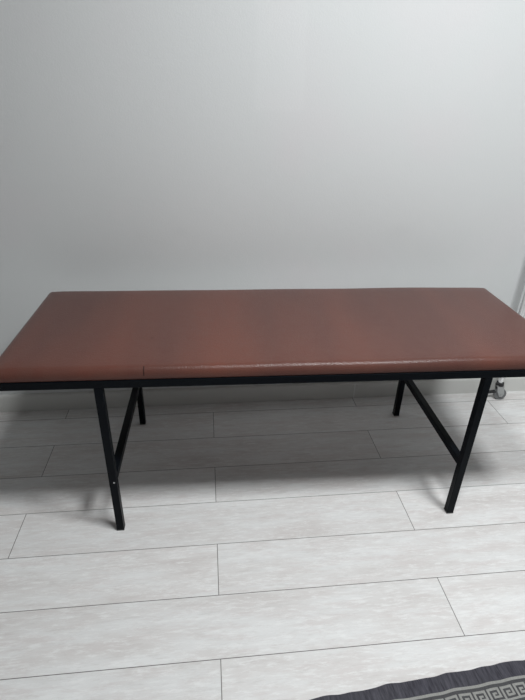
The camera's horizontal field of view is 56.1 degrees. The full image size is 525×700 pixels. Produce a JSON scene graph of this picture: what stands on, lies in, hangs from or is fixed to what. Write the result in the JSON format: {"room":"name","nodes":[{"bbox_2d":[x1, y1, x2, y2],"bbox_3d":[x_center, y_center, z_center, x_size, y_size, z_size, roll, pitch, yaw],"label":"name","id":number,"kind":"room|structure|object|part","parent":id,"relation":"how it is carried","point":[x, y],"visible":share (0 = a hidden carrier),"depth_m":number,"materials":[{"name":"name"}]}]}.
{"room":"examination room","nodes":[
{"label":"examination room","id":0,"kind":"room"},
{"bbox_2d":[0,0,524,394],"bbox_3d":[-0.119,-0.967,1.838,5.800,2.720,0.100,-2,29,-6],"label":"wall","id":1,"kind":"structure","parent":0,"point":[145,145],"depth_m":1.89,"materials":[{"name":"paint"}]},
{"bbox_2d":[0,377,524,411],"bbox_3d":[-0.143,0.218,2.413,5.600,0.088,0.016,-2,29,-6],"label":"baseboard","id":2,"kind":"structure","parent":1,"relation":"attached to","point":[328,390],"depth_m":2.41,"materials":[{"name":"white paint"}]},
{"bbox_2d":[0,391,524,699],"bbox_3d":[0.086,1.348,0.530,5.800,0.100,4.628,-2,29,-6],"label":"floor","id":3,"kind":"structure","parent":0,"point":[292,549],"depth_m":1.66,"materials":[{"name":"grey laminate"}]},
{"bbox_2d":[0,287,524,530],"bbox_3d":[0.074,0.179,1.895,1.806,0.660,0.637,-1,28,-5],"label":"massage table","id":4,"kind":"object","parent":3,"relation":"on","point":[96,340],"visible":1,"depth_m":1.62,"materials":[{"name":"brown leather"}]},
{"bbox_3d":[-0.491,0.365,1.593,0.025,0.585,0.025,-1,28,-5],"label":"leg","id":5,"kind":"part","parent":4,"relation":"part of","materials":[{"name":"black paint"}]},
{"bbox_3d":[-0.544,0.075,2.127,0.025,0.585,0.025,-1,28,-5],"label":"leg","id":6,"kind":"part","parent":4,"relation":"part of","materials":[{"name":"black paint"}]},
{"bbox_3d":[0.080,-0.061,1.767,1.768,0.025,0.635,-1,28,-5],"label":"frame","id":7,"kind":"part","parent":4,"relation":"part of","materials":[{"name":"black paint"}]},
{"bbox_2d":[0,287,524,382],"bbox_3d":[0.081,-0.092,1.750,1.806,0.046,0.632,-1,28,-5],"label":"cushion","id":8,"kind":"object","parent":4,"relation":"on","point":[251,335],"depth_m":1.61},
{"bbox_3d":[0.651,0.050,2.231,0.030,0.585,0.025,-1,28,-5],"label":"leg","id":9,"kind":"part","parent":4,"relation":"part of","materials":[{"name":"black paint"}]},
{"bbox_3d":[0.703,0.340,1.697,0.030,0.585,0.025,-1,28,-5],"label":"leg","id":10,"kind":"part","parent":4,"relation":"part of","materials":[{"name":"black paint"}]},
{"bbox_2d":[311,660,524,699],"bbox_3d":[0.878,1.129,0.860,1.750,0.008,1.183,-4,29,-10],"label":"rug","id":11,"kind":"object","parent":3,"relation":"on","point":[504,680],"visible":1,"depth_m":1.29,"materials":[{"name":"grey fabric"}]},
{"bbox_2d":[488,285,524,398],"bbox_3d":[1.600,-0.476,2.169,0.883,1.620,0.082,-2,29,-6],"label":"rack","id":12,"kind":"object","parent":3,"relation":"on","point":[499,392],"visible":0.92,"depth_m":2.46,"materials":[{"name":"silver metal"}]},
{"bbox_3d":[1.211,-0.507,2.109,0.038,1.525,0.038,-2,29,-6],"label":"post","id":13,"kind":"part","parent":12,"relation":"part of","materials":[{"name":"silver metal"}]}
]}

